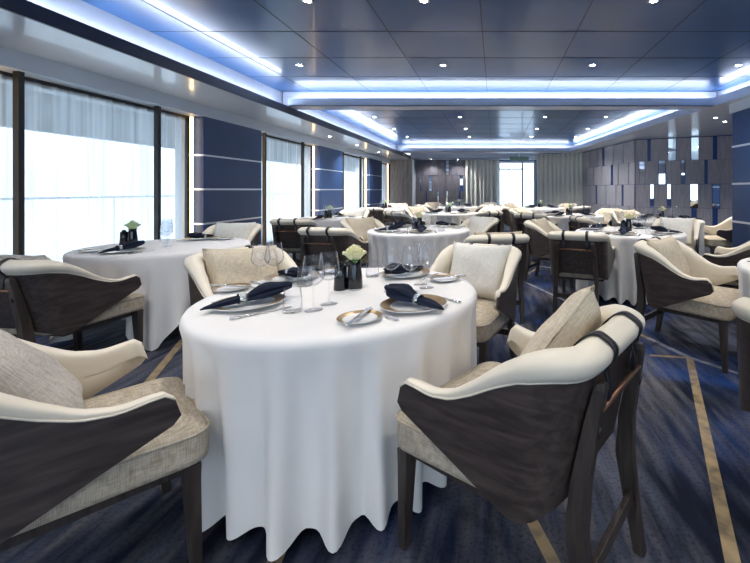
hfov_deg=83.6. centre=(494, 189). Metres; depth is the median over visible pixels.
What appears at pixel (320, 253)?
wine glass
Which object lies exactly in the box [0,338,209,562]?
armchair
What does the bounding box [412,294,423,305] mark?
napkin ring
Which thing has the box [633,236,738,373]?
armchair
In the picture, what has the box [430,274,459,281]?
plate
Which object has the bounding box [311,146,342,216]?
trim
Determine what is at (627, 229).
napkin
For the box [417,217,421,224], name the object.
flower vase
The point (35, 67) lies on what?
trim
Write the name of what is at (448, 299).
table knife
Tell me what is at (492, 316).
armchair
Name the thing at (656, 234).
plate
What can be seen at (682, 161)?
mirror
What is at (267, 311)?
table knife
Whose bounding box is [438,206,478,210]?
tablecloth
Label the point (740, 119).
column
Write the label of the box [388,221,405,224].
napkin
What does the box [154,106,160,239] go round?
trim
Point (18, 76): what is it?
trim
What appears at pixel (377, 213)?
armchair
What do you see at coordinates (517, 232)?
pillow
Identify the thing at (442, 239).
tablecloth
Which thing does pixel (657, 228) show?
napkin
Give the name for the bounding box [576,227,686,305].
tablecloth
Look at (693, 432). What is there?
floor
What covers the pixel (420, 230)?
napkin
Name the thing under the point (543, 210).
tablecloth
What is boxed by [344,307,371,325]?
table knife
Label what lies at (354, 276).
flower vase
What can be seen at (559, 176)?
drape
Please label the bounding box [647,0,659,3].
recessed light
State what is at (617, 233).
dinner plate
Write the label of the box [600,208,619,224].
pillow
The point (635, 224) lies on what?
napkin
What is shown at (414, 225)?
salt mill
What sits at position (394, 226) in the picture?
napkin
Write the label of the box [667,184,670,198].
mirror
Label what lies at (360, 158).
trim
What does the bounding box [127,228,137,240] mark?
flower vase
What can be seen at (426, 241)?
wine glass
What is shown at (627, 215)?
rose
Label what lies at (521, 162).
door
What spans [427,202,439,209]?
pillow
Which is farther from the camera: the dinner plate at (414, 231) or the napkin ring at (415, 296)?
the dinner plate at (414, 231)
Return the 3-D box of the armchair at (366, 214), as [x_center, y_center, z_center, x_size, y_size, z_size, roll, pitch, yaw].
[-2.950,0.820,8.194,0.669,0.841,0.746,0,0,0]
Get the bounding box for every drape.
[466,160,498,205]
[536,153,582,206]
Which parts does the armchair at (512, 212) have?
leg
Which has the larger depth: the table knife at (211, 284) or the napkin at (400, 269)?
the napkin at (400, 269)
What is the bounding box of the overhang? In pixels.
[135,112,300,164]
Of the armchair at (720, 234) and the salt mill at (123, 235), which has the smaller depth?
the salt mill at (123, 235)
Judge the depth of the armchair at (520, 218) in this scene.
7.06 m
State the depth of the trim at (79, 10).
4.02 m
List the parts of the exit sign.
sign panel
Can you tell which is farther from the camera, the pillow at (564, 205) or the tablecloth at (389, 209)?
the pillow at (564, 205)
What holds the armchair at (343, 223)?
on the floor
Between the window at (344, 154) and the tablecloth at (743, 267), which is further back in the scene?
the window at (344, 154)
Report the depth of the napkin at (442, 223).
5.34 m
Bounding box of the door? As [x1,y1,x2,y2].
[499,161,534,206]
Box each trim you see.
[0,0,401,155]
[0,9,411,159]
[0,46,390,163]
[13,71,24,337]
[28,0,396,149]
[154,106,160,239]
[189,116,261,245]
[262,133,265,245]
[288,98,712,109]
[301,142,303,216]
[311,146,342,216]
[343,152,343,209]
[359,157,361,207]
[364,158,381,207]
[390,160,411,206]
[397,145,572,150]
[400,148,569,152]
[402,152,410,158]
[410,153,538,159]
[412,159,415,206]
[416,161,465,205]
[530,95,749,155]
[562,85,749,153]
[582,140,635,213]
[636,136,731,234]
[729,97,749,113]
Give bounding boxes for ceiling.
[82,0,749,144]
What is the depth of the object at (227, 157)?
5.82 m
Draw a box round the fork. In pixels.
[365,308,398,320]
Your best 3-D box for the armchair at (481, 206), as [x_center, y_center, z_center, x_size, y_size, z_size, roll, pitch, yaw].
[-0.331,0.820,11.417,0.669,0.841,0.746,0,0,-41]
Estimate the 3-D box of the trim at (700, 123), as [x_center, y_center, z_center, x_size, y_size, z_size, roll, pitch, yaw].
[3.450,-1.274,5.600,4.300,0.020,19.600,0,0,0]
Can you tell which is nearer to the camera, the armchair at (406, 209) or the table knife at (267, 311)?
the table knife at (267, 311)
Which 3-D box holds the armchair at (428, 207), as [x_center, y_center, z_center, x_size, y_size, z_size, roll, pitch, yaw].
[-1.881,0.820,11.470,0.746,0.841,0.669,0,0,-44]
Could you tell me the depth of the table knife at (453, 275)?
2.20 m
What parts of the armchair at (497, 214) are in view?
leg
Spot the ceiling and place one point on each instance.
(341, 45)
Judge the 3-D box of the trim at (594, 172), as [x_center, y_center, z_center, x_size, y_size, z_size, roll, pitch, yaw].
[3.229,-0.012,11.722,0.042,2.456,3.480,0,0,-9]
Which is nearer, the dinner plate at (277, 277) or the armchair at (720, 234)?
the dinner plate at (277, 277)
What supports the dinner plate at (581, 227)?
on the tablecloth at (621, 284)
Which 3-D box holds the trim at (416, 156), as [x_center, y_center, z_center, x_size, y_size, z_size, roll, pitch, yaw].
[-0.760,-1.258,15.050,4.720,0.212,0.700,0,0,0]
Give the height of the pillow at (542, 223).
0.374 m
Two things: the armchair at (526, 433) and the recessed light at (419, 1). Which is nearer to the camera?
the armchair at (526, 433)
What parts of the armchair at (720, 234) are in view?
leg, seat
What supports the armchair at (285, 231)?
on the floor
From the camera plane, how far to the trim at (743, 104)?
5.68 m
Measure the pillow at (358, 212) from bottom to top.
0.374 m
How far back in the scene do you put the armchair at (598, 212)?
8.56 m
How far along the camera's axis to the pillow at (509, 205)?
12.19 m
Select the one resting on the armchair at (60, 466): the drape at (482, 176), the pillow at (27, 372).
the pillow at (27, 372)
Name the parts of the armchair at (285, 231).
leg, seat, leg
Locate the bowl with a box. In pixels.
[301,256,324,284]
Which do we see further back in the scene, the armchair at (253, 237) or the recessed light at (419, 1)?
the armchair at (253, 237)
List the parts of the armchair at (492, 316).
leg, seat, leg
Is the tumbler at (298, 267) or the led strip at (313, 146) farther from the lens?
the led strip at (313, 146)
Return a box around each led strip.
[190,117,192,232]
[313,146,313,216]
[365,159,365,206]
[387,164,387,204]
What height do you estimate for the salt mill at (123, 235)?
0.138 m
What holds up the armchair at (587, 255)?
on the floor
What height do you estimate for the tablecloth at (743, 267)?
0.724 m
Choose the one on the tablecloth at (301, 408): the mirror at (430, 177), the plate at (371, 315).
the plate at (371, 315)
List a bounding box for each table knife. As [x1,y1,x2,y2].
[72,248,108,250]
[210,284,252,286]
[229,306,291,319]
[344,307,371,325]
[424,275,465,278]
[444,297,461,302]
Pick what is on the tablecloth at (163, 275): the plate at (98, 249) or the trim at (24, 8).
the plate at (98, 249)
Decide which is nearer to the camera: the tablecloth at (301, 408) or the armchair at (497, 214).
the tablecloth at (301, 408)
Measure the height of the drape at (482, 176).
2.353 m
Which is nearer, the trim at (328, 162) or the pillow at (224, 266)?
the pillow at (224, 266)
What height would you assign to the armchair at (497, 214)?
0.841 m
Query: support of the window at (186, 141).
in the wall
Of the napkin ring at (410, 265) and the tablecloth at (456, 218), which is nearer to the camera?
the napkin ring at (410, 265)
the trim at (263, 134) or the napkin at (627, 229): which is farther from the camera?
the trim at (263, 134)
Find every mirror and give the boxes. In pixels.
[429,176,431,190]
[446,161,448,174]
[639,161,644,183]
[650,184,653,198]
[659,161,664,183]
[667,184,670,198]
[668,138,675,160]
[681,160,684,174]
[690,184,697,207]
[691,137,698,159]
[712,184,719,207]
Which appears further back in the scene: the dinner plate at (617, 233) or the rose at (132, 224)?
the dinner plate at (617, 233)
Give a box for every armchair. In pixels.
[0,258,143,350]
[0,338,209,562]
[183,245,297,305]
[203,222,261,245]
[270,218,318,266]
[298,226,368,269]
[339,210,369,216]
[340,217,384,267]
[358,207,384,223]
[383,210,425,225]
[396,304,645,562]
[404,206,428,218]
[415,204,434,210]
[429,242,521,363]
[460,216,498,234]
[461,210,502,231]
[464,233,529,323]
[475,204,497,211]
[478,206,502,231]
[493,205,509,231]
[509,208,532,231]
[514,213,556,250]
[524,218,572,287]
[547,230,614,313]
[568,215,596,230]
[572,205,590,212]
[594,208,621,226]
[610,210,640,226]
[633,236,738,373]
[652,217,700,253]
[702,241,749,288]
[704,217,731,254]
[731,297,749,411]
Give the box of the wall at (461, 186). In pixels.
[386,153,561,205]
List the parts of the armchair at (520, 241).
leg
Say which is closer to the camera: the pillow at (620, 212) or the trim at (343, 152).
the pillow at (620, 212)
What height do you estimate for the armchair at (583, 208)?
0.841 m
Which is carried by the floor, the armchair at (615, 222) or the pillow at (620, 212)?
the armchair at (615, 222)
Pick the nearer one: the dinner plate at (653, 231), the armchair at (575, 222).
the dinner plate at (653, 231)
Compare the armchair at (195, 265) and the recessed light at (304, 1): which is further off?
the recessed light at (304, 1)
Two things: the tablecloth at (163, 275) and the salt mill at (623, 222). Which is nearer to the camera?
the tablecloth at (163, 275)
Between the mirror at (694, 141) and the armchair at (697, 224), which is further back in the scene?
the mirror at (694, 141)
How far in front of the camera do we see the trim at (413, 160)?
15.02 m
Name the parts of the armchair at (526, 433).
leg, seat, leg, leg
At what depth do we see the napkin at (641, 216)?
6.62 m
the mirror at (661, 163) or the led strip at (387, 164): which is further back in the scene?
the led strip at (387, 164)
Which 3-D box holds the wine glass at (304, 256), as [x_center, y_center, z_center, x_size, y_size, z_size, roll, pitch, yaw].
[-0.752,0.384,1.656,0.090,0.226,0.090,0,0,0]
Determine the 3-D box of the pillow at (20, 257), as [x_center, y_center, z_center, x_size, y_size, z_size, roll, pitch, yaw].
[-2.951,0.578,2.524,0.476,0.374,0.228,0,0,6]
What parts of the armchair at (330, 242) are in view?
leg, leg, seat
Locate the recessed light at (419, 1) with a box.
[418,0,429,3]
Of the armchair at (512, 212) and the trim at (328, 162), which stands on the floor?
the armchair at (512, 212)
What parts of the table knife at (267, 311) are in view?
handle, blade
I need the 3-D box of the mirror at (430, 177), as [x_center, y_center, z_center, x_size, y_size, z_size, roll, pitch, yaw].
[-2.480,-0.260,15.370,0.099,0.592,0.016,0,0,0]
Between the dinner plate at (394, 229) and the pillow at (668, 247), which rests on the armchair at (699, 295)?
the pillow at (668, 247)
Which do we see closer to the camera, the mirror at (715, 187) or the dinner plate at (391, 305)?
the dinner plate at (391, 305)
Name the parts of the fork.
handle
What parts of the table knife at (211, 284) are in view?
handle, blade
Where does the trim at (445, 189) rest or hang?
attached to the wall at (461, 186)
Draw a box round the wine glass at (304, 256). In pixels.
[301,256,324,312]
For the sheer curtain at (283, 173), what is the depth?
7.79 m
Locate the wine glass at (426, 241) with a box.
[412,241,428,284]
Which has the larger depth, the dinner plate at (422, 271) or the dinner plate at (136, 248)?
the dinner plate at (136, 248)
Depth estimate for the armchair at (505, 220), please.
10.14 m
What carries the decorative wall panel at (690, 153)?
attached to the wall at (693, 210)
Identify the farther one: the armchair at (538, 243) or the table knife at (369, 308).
the armchair at (538, 243)
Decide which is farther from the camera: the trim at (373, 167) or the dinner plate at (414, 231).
the trim at (373, 167)
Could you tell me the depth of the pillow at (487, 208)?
9.69 m
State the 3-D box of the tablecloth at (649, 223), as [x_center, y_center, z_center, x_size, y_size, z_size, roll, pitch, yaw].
[2.820,0.860,6.750,1.282,0.724,1.282,0,0,30]
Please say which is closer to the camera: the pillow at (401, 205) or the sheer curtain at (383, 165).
the pillow at (401, 205)
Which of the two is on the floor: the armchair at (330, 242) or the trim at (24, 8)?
the armchair at (330, 242)
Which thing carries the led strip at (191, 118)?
hanging from the wall
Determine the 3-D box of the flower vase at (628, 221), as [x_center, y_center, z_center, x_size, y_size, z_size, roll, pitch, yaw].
[1.620,0.423,4.850,0.076,0.148,0.076,0,0,0]
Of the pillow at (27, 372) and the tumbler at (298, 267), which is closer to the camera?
the pillow at (27, 372)
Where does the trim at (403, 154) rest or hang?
attached to the wall at (461, 186)
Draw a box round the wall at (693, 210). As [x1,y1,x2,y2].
[583,135,731,225]
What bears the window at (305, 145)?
in the wall
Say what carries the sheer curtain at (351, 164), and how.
hanging from the wall
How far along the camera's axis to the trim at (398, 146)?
13.45 m
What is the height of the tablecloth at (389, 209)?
0.735 m
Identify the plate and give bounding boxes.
[79,248,105,252]
[98,247,145,253]
[184,236,217,239]
[211,283,250,291]
[211,293,285,310]
[216,237,233,239]
[263,271,319,281]
[321,267,347,273]
[336,310,382,323]
[380,294,446,312]
[381,229,400,231]
[381,268,429,277]
[409,230,432,232]
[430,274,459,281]
[581,227,603,229]
[611,232,636,234]
[632,226,649,228]
[650,233,665,235]
[653,231,676,233]
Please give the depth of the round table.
3.44 m
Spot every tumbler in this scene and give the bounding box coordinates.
[282,288,302,313]
[297,267,312,286]
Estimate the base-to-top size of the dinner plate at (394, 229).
0.020 m
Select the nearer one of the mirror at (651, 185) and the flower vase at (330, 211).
the flower vase at (330, 211)
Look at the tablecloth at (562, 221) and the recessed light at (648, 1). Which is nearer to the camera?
the recessed light at (648, 1)
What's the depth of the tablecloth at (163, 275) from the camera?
3.09 m
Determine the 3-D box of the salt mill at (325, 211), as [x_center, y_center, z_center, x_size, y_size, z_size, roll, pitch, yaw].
[-2.996,0.428,7.088,0.068,0.138,0.068,0,0,0]
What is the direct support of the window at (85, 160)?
hanging from the wall
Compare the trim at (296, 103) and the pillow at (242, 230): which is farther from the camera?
the trim at (296, 103)
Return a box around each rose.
[124,220,140,229]
[342,244,366,262]
[415,212,423,217]
[624,212,633,219]
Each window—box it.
[0,71,188,237]
[266,135,310,216]
[344,154,363,206]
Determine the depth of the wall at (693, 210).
9.58 m
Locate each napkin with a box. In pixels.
[99,240,144,252]
[186,232,213,237]
[200,281,291,310]
[278,266,311,277]
[375,224,401,230]
[383,263,422,273]
[384,283,443,309]
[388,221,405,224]
[415,225,426,232]
[436,221,456,225]
[580,223,606,227]
[618,227,630,234]
[631,215,648,218]
[632,222,643,226]
[650,226,682,232]
[679,215,701,218]
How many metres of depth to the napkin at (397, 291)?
1.70 m
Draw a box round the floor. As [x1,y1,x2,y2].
[0,225,749,562]
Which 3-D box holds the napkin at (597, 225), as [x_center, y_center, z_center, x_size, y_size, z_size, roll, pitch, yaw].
[1.234,0.447,5.057,0.359,0.062,0.138,0,0,28]
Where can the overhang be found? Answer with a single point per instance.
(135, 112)
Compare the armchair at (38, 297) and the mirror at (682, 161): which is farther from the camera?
the mirror at (682, 161)
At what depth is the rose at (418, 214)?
5.07 m
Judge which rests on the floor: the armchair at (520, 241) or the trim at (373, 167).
the armchair at (520, 241)
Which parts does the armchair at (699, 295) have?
leg, leg, seat, leg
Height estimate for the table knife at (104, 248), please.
0.008 m
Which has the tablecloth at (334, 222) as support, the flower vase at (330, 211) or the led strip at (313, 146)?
the flower vase at (330, 211)
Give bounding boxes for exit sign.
[510,153,528,159]
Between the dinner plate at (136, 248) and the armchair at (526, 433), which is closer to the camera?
the armchair at (526, 433)
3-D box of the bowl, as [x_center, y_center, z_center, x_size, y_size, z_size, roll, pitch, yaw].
[-0.752,0.333,1.656,0.090,0.124,0.090,0,0,0]
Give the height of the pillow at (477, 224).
0.374 m
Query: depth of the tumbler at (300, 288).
1.62 m
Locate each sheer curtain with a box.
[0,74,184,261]
[266,137,309,245]
[344,155,362,208]
[382,164,385,204]
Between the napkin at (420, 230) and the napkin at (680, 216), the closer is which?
the napkin at (420, 230)
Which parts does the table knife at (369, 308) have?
handle, blade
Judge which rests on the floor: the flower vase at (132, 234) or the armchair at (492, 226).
the armchair at (492, 226)
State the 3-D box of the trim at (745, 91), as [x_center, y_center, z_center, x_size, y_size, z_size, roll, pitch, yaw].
[3.407,-1.323,5.000,0.025,0.121,18.518,0,0,-6]
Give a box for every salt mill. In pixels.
[119,230,127,244]
[324,210,327,217]
[333,262,346,290]
[411,218,416,228]
[621,220,625,226]
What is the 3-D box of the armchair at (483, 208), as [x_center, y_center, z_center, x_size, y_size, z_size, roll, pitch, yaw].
[-0.220,0.820,9.632,0.669,0.841,0.746,0,0,43]
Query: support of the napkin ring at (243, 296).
attached to the napkin at (268, 289)
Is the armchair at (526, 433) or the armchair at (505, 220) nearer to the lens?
the armchair at (526, 433)
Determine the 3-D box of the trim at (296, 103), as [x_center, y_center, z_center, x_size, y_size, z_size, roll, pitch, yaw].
[0.090,-1.323,6.160,6.420,0.121,0.280,0,0,0]
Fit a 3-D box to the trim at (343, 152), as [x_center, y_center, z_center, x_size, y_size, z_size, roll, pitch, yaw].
[-4.025,0.120,10.580,0.050,2.240,0.044,0,0,0]
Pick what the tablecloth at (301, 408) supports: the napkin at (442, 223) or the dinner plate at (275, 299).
the dinner plate at (275, 299)
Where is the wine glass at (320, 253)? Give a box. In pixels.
[318,253,339,305]
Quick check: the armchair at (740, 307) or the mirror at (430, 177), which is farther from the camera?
the mirror at (430, 177)
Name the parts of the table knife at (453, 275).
blade, handle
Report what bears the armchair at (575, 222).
on the floor
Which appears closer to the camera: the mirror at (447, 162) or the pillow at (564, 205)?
the pillow at (564, 205)
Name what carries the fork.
on the tablecloth at (301, 408)
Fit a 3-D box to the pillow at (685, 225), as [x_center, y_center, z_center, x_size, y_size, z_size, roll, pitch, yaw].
[2.563,0.578,5.662,0.476,0.374,0.228,0,0,35]
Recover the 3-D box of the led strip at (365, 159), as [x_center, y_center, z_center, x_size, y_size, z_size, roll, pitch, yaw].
[-4.065,0.080,12.560,0.030,2.120,0.024,0,0,0]
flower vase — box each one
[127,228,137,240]
[328,210,331,217]
[347,259,362,290]
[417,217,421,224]
[626,219,631,230]
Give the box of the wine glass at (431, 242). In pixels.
[418,242,435,288]
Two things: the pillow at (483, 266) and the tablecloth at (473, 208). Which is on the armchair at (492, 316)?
the pillow at (483, 266)
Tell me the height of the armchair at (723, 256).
0.841 m
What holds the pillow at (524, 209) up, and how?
on the armchair at (512, 212)
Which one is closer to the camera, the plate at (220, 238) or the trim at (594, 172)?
the plate at (220, 238)
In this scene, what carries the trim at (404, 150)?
attached to the trim at (398, 146)
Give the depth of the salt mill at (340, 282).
1.97 m
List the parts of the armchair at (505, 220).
leg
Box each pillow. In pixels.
[0,255,50,259]
[0,330,84,408]
[202,245,277,293]
[214,222,255,238]
[344,209,365,216]
[345,216,375,240]
[390,203,404,207]
[407,206,424,220]
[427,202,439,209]
[449,241,511,299]
[468,215,493,235]
[474,231,521,234]
[484,206,499,211]
[503,203,514,208]
[513,207,527,212]
[520,284,601,355]
[531,217,551,232]
[561,203,574,212]
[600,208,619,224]
[614,209,635,221]
[646,235,690,275]
[660,217,694,245]
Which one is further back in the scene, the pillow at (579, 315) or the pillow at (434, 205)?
the pillow at (434, 205)
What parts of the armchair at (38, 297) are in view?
leg, seat, leg, leg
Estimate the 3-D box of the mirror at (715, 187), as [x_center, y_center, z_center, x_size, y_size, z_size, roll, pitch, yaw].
[5.128,0.145,9.281,0.147,0.562,0.016,0,0,24]
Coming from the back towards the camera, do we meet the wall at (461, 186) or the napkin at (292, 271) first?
the wall at (461, 186)
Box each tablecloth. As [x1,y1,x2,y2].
[49,237,250,350]
[179,268,476,561]
[293,216,366,259]
[367,225,469,268]
[384,207,404,212]
[422,211,477,225]
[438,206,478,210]
[519,207,563,213]
[545,213,603,230]
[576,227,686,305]
[623,217,704,255]
[737,257,749,297]
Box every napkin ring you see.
[236,292,247,304]
[406,264,413,272]
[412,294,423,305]
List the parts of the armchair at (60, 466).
seat, leg, leg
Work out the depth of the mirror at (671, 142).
9.65 m
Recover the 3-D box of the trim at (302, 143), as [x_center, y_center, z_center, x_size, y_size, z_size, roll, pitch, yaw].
[-4.025,0.120,8.370,0.050,2.240,0.044,0,0,0]
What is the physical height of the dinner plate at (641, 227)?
0.020 m
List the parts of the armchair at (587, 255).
leg, leg, seat, leg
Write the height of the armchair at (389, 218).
0.841 m
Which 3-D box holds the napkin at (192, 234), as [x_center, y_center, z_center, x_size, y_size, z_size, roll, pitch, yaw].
[-2.949,0.447,4.018,0.138,0.062,0.359,0,0,-1]
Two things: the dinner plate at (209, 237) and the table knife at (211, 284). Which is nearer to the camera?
the table knife at (211, 284)
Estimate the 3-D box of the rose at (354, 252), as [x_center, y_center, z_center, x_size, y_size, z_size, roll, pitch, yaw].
[-0.705,0.365,2.010,0.117,0.185,0.117,0,0,-38]
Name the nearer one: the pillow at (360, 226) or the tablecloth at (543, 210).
the pillow at (360, 226)
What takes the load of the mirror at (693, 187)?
attached to the wall at (693, 210)
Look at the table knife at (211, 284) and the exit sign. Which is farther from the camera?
the exit sign
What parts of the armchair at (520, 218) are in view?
leg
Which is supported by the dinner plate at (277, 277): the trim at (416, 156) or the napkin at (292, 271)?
the napkin at (292, 271)
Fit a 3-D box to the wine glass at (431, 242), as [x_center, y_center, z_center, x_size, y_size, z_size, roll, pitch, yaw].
[-0.348,0.384,2.039,0.090,0.226,0.090,0,0,0]
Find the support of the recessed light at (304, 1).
in the ceiling
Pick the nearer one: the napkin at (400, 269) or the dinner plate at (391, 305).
the dinner plate at (391, 305)
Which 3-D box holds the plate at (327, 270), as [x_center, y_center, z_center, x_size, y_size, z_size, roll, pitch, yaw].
[-0.960,0.489,2.420,0.168,0.016,0.168,0,0,0]
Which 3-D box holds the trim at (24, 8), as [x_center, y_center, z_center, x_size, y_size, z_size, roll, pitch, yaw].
[-3.129,-1.208,4.700,0.022,0.112,17.800,0,0,0]
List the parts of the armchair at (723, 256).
seat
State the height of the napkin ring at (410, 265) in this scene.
0.048 m
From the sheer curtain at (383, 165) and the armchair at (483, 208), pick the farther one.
the sheer curtain at (383, 165)
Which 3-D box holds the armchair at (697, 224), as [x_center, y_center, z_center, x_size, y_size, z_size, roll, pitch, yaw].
[2.475,0.820,5.536,0.669,0.841,0.746,0,0,35]
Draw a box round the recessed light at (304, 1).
[301,0,313,3]
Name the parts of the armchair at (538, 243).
leg, leg, seat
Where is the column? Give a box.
[732,108,749,247]
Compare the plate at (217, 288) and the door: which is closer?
the plate at (217, 288)
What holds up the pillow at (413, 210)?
on the armchair at (406, 209)
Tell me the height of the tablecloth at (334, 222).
0.735 m
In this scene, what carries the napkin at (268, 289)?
on the dinner plate at (275, 299)
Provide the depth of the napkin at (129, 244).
3.22 m

